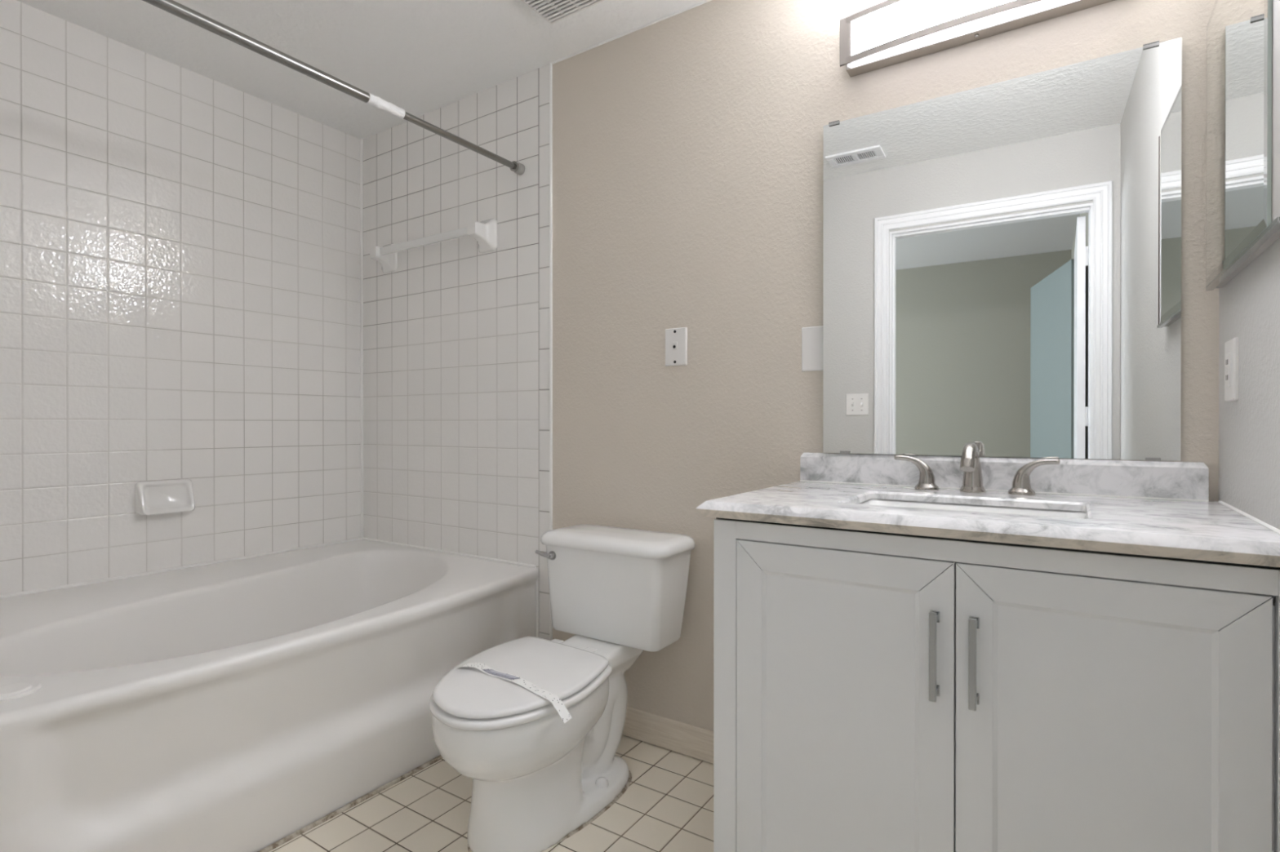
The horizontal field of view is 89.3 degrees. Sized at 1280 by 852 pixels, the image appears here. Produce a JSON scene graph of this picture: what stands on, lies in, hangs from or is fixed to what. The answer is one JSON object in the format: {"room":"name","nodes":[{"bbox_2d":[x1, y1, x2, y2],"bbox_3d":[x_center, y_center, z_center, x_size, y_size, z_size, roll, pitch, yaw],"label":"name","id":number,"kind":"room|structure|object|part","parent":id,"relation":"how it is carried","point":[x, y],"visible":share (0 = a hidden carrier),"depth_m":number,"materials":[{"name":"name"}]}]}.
{"room":"bathroom","nodes":[
{"label":"bathroom","id":0,"kind":"room"},
{"bbox_2d":[16,0,706,139],"bbox_3d":[-0.521,-1.383,1.463,3.260,0.100,1.990,0,0,33],"label":"ceiling","id":1,"kind":"structure","parent":0,"point":[420,57],"depth_m":2.25,"materials":[{"name":"white paint"}]},
{"bbox_2d":[520,0,604,24],"bbox_3d":[-0.256,-1.327,1.954,0.248,0.016,0.247,0,0,33],"label":"ceiling vent","id":2,"kind":"object","parent":1,"relation":"in","point":[552,11],"visible":1,"depth_m":2.04,"materials":[{"name":"white metal"}]},
{"bbox_2d":[268,734,713,851],"bbox_3d":[-0.521,1.107,1.470,3.260,0.100,1.990,0,0,33],"label":"floor","id":3,"kind":"structure","parent":0,"point":[667,805],"depth_m":1.75,"materials":[{"name":"tile"}]},
{"bbox_2d":[0,539,538,851],"bbox_3d":[-1.238,0.789,2.074,1.153,0.533,1.526,0,0,33],"label":"bathtub","id":4,"kind":"object","parent":3,"relation":"on","point":[237,705],"visible":0.86,"depth_m":1.71,"materials":[{"name":"white ceramic"}]},
{"bbox_2d":[257,755,442,851],"bbox_3d":[-0.825,1.055,1.767,0.016,0.016,1.468,0,0,33],"label":"trim","id":5,"kind":"structure","parent":4,"relation":"attached to","point":[298,833],"depth_m":1.78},
{"bbox_2d":[428,524,695,851],"bbox_3d":[-0.232,0.697,1.845,0.514,0.718,0.817,0,0,33],"label":"toilet","id":6,"kind":"object","parent":3,"relation":"on","point":[539,780],"visible":0.98,"depth_m":1.77,"materials":[{"name":"glazed white porcelain"},{"name":"white plastic"},{"name":"chrome metal"}]},
{"bbox_2d":[456,662,572,724],"bbox_3d":[-0.328,0.670,1.661,0.435,0.041,0.064,0,0,38],"label":"band","id":7,"kind":"object","parent":6,"relation":"on","point":[553,699],"visible":1,"depth_m":1.64,"materials":[{"name":"grey paper"}]},
{"bbox_3d":[-0.336,0.693,1.746,0.423,0.021,0.522,0,0,33],"label":"seat","id":8,"kind":"part","parent":6,"relation":"part of","materials":[{"name":"white plastic"}]},
{"bbox_3d":[-0.336,0.669,1.745,0.408,0.019,0.502,0,0,33],"label":"seat lid","id":9,"kind":"part","parent":6,"relation":"part of","materials":[{"name":"white plastic"}]},
{"bbox_3d":[-0.303,0.415,2.077,0.068,0.030,0.026,0,0,33],"label":"flush lever","id":10,"kind":"part","parent":6,"relation":"part of","materials":[{"name":"silver metal"}]},
{"bbox_3d":[-0.075,0.360,2.063,0.482,0.046,0.249,0,0,33],"label":"tank lid","id":11,"kind":"part","parent":6,"relation":"part of","materials":[{"name":"white ceramic"}]},
{"bbox_3d":[-0.072,0.523,2.069,0.442,0.280,0.217,0,0,33],"label":"tank","id":12,"kind":"part","parent":6,"relation":"part of","materials":[{"name":"white ceramic"}]},
{"bbox_2d":[713,517,1279,851],"bbox_3d":[0.674,0.626,1.370,0.900,0.863,0.558,0,0,33],"label":"vanity cabinet","id":13,"kind":"object","parent":3,"relation":"on","point":[1019,698],"visible":0.98,"depth_m":1.12,"materials":[{"name":"white paint"}]},
{"bbox_3d":[0.382,0.597,1.265,0.304,0.594,0.004,0,0,33],"label":"door panel","id":14,"kind":"part","parent":13,"relation":"part of","materials":[{"name":"white paint"}]},
{"bbox_3d":[0.386,0.597,1.271,0.420,0.710,0.019,0,0,33],"label":"door","id":15,"kind":"part","parent":13,"relation":"part of","materials":[{"name":"white paint"}]},
{"bbox_3d":[0.522,0.408,1.152,0.016,0.156,0.028,0,0,33],"label":"handle","id":16,"kind":"part","parent":13,"relation":"part of","materials":[{"name":"silver metal"}]},
{"bbox_3d":[0.575,0.408,1.117,0.016,0.156,0.028,0,0,33],"label":"handle","id":17,"kind":"part","parent":13,"relation":"part of","materials":[{"name":"silver metal"}]},
{"bbox_2d":[695,452,1279,567],"bbox_3d":[0.672,0.136,1.374,0.931,0.117,0.598,0,0,33],"label":"countertop","id":18,"kind":"structure","parent":13,"relation":"on","point":[1155,508],"depth_m":1.33,"materials":[{"name":"white stone"}]},
{"bbox_2d":[858,498,1087,583],"bbox_3d":[0.669,0.256,1.346,0.476,0.158,0.318,0,0,33],"label":"undermount sink","id":19,"kind":"object","parent":18,"relation":"in","point":[959,507],"visible":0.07,"depth_m":1.45,"materials":[{"name":"white porcelain"}]},
{"bbox_2d":[893,442,1060,495],"bbox_3d":[0.782,0.098,1.533,0.356,0.120,0.150,0,0,33],"label":"faucet","id":20,"kind":"object","parent":18,"relation":"on","point":[970,463],"visible":1,"depth_m":1.53,"materials":[{"name":"silver metal"}]},
{"bbox_3d":[0.695,0.110,1.638,0.095,0.073,0.035,0,0,33],"label":"lever handle","id":21,"kind":"part","parent":20,"relation":"part of","materials":[{"name":"silver metal"}]},
{"bbox_3d":[0.719,0.150,1.623,0.057,0.016,0.057,0,0,33],"label":"handle","id":22,"kind":"part","parent":20,"relation":"part of","materials":[{"name":"silver metal"}]},
{"bbox_3d":[0.782,0.095,1.532,0.045,0.113,0.127,0,0,33],"label":"spout","id":23,"kind":"part","parent":20,"relation":"part of","materials":[{"name":"silver metal"}]},
{"bbox_3d":[0.805,0.152,1.566,0.057,0.013,0.057,0,0,33],"label":"spout","id":24,"kind":"part","parent":20,"relation":"part of","materials":[{"name":"silver metal"}]},
{"bbox_3d":[0.890,0.151,1.510,0.057,0.016,0.057,0,0,33],"label":"handle","id":25,"kind":"part","parent":20,"relation":"part of","materials":[{"name":"silver metal"}]},
{"bbox_3d":[0.913,0.111,1.494,0.095,0.073,0.035,0,0,33],"label":"lever handle","id":26,"kind":"part","parent":20,"relation":"part of","materials":[{"name":"silver metal"}]},
{"bbox_3d":[0.730,0.598,1.035,0.292,0.594,0.004,0,0,33],"label":"door panel","id":27,"kind":"part","parent":13,"relation":"part of","materials":[{"name":"white paint"}]},
{"bbox_3d":[0.734,0.598,1.041,0.408,0.710,0.019,0,0,33],"label":"door","id":28,"kind":"part","parent":13,"relation":"part of","materials":[{"name":"white paint"}]},
{"bbox_2d":[552,0,1218,731],"bbox_3d":[-0.005,-0.140,2.248,3.260,2.390,0.116,0,0,33],"label":"wall","id":29,"kind":"structure","parent":0,"point":[688,145],"depth_m":2.03,"materials":[{"name":"light grey paint"}]},
{"bbox_2d":[363,68,538,570],"bbox_3d":[-0.838,-0.387,2.725,1.104,1.900,0.004,0,0,33],"label":"tiled wall","id":30,"kind":"structure","parent":29,"relation":"attached to","point":[451,335],"depth_m":2.68,"materials":[{"name":"tile"}]},
{"bbox_2d":[142,0,524,175],"bbox_3d":[-0.873,-0.974,1.827,0.041,0.041,1.529,0,0,33],"label":"shower curtain rod","id":31,"kind":"object","parent":30,"relation":"attached to","point":[171,6],"visible":1,"depth_m":1.77,"materials":[{"name":"grey metal"}]},
{"bbox_2d":[369,218,497,273],"bbox_3d":[-0.885,-0.753,2.701,0.722,0.124,0.088,0,0,33],"label":"towel bar","id":32,"kind":"object","parent":30,"relation":"attached to","point":[485,233],"visible":1,"depth_m":2.61,"materials":[{"name":"white ceramic"}]},
{"bbox_3d":[-1.146,-0.753,2.873,0.098,0.124,0.088,0,0,33],"label":"post","id":33,"kind":"part","parent":32,"relation":"part of","materials":[{"name":"white ceramic"}]},
{"bbox_3d":[-0.625,-0.752,2.529,0.098,0.124,0.088,0,0,33],"label":"post","id":34,"kind":"part","parent":32,"relation":"part of","materials":[{"name":"white ceramic"}]},
{"bbox_2d":[536,577,538,637],"bbox_3d":[-0.384,0.802,2.425,0.011,0.505,0.011,0,0,-34],"label":"trim","id":35,"kind":"structure","parent":29,"relation":"attached to","point":[537,580],"depth_m":2.42,"materials":[{"name":"white"}]},
{"bbox_2d":[538,64,549,640],"bbox_3d":[-0.353,-0.141,2.406,0.056,2.390,0.004,0,0,33],"label":"trim","id":36,"kind":"structure","parent":29,"relation":"attached to","point":[544,72],"depth_m":2.41,"materials":[{"name":"ceramic"}]},
{"bbox_2d":[549,62,552,640],"bbox_3d":[-0.328,-0.141,2.390,0.012,2.390,0.012,0,0,33],"label":"trim","id":37,"kind":"structure","parent":29,"relation":"attached to","point":[550,64],"depth_m":2.38,"materials":[{"name":"white"}]},
{"bbox_2d":[551,0,712,64],"bbox_3d":[0.108,-1.333,2.099,1.030,0.007,0.007,0,0,33],"label":"trim","id":38,"kind":"structure","parent":29,"relation":"attached to","point":[706,1],"depth_m":2.18,"materials":[{"name":"white paint"}]},
{"bbox_2d":[622,706,713,764],"bbox_3d":[0.066,1.004,2.128,0.942,0.094,0.012,0,0,33],"label":"baseboard","id":39,"kind":"structure","parent":29,"relation":"attached to","point":[690,740],"depth_m":2.10,"materials":[{"name":"beige wood"}]},
{"bbox_2d":[665,327,687,366],"bbox_3d":[0.115,-0.256,2.092,0.080,0.122,0.013,0,0,33],"label":"phone jack plate","id":40,"kind":"object","parent":29,"relation":"attached to","point":[676,339],"visible":1,"depth_m":2.09,"materials":[{"name":"white plastic"}]},
{"bbox_2d":[801,325,822,371],"bbox_3d":[0.495,-0.220,1.846,0.070,0.127,0.005,0,0,33],"label":"blank wall plate","id":41,"kind":"object","parent":29,"relation":"attached to","point":[811,336],"visible":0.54,"depth_m":1.84,"materials":[{"name":"white plastic"}]},
{"bbox_2d":[840,0,1115,77],"bbox_3d":[0.817,-1.023,1.567,0.646,0.140,0.112,0,0,33],"label":"lamp","id":42,"kind":"object","parent":29,"relation":"attached to","point":[888,33],"visible":1,"depth_m":1.60,"materials":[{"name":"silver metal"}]},
{"bbox_2d":[822,37,1182,461],"bbox_3d":[0.840,-0.382,1.603,0.773,0.914,0.018,0,0,32],"label":"wall mirror","id":43,"kind":"object","parent":29,"relation":"attached to","point":[1002,261],"visible":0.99,"depth_m":1.56,"materials":[{"name":"clear glass"}]},
{"bbox_2d":[800,452,1208,500],"bbox_3d":[0.832,0.117,1.613,0.884,0.082,0.021,0,0,33],"label":"backsplash","id":44,"kind":"structure","parent":29,"relation":"attached to","point":[1137,478],"depth_m":1.52,"materials":[{"name":"stone"}]},
{"bbox_2d":[1218,237,1279,529],"bbox_3d":[0.757,-0.136,0.553,0.120,2.390,1.874,0,0,33],"label":"wall","id":45,"kind":"structure","parent":0,"point":[1249,304],"depth_m":1.11,"materials":[{"name":"grey paint"}]},
{"bbox_2d":[1224,337,1238,401],"bbox_3d":[1.138,-0.107,1.249,0.010,0.118,0.084,0,0,33],"label":"power outlet","id":46,"kind":"object","parent":45,"relation":"attached to","point":[1231,347],"visible":1,"depth_m":1.23,"materials":[{"name":"white plastic"}]},
{"bbox_2d":[1225,352,1231,387],"bbox_3d":[1.136,-0.107,1.251,0.002,0.066,0.034,0,0,33],"label":"receptacle","id":47,"kind":"object","parent":46,"relation":"attached to","point":[1228,355],"depth_m":1.24,"materials":[{"name":"white plastic"}]},
{"bbox_2d":[1205,0,1279,291],"bbox_3d":[1.037,-0.557,1.110,0.028,0.554,0.559,0,0,33],"label":"medicine cabinet","id":48,"kind":"object","parent":45,"relation":"attached to","point":[1242,81],"visible":1,"depth_m":1.08,"materials":[{"name":"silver metal"}]},
{"bbox_3d":[1.033,-0.284,1.117,0.011,0.007,0.552,0,0,33],"label":"rail","id":49,"kind":"part","parent":48,"relation":"part of","materials":[{"name":"silver metal"}]},
{"bbox_3d":[-1.835,-0.141,2.333,0.112,2.390,1.990,0,0,33],"label":"wall","id":50,"kind":"structure","parent":0,"visible":0},
{"bbox_2d":[0,0,360,595],"bbox_3d":[-1.725,-0.386,2.391,0.008,1.900,1.532,0,0,33],"label":"tiled wall","id":51,"kind":"structure","parent":50,"relation":"attached to","point":[180,246],"depth_m":2.36,"materials":[{"name":"tile"}]},
{"bbox_2d":[134,479,195,515],"bbox_3d":[-1.717,0.257,2.350,0.052,0.117,0.176,0,0,33],"label":"soap dish","id":52,"kind":"object","parent":51,"relation":"attached to","point":[166,496],"visible":1,"depth_m":2.35,"materials":[{"name":"white ceramic"}]},
{"bbox_2d":[0,537,536,599],"bbox_3d":[-1.266,0.529,2.095,1.094,0.014,1.532,0,0,33],"label":"trim","id":53,"kind":"structure","parent":51,"relation":"attached to","point":[20,593],"depth_m":2.50,"materials":[{"name":"white"}]},
{"bbox_2d":[360,138,363,537],"bbox_3d":[-1.299,-0.405,3.026,0.016,1.866,0.016,0,0,33],"label":"trim","id":54,"kind":"structure","parent":51,"relation":"attached to","point":[361,140],"depth_m":3.02,"materials":[{"name":"white"}]}
]}

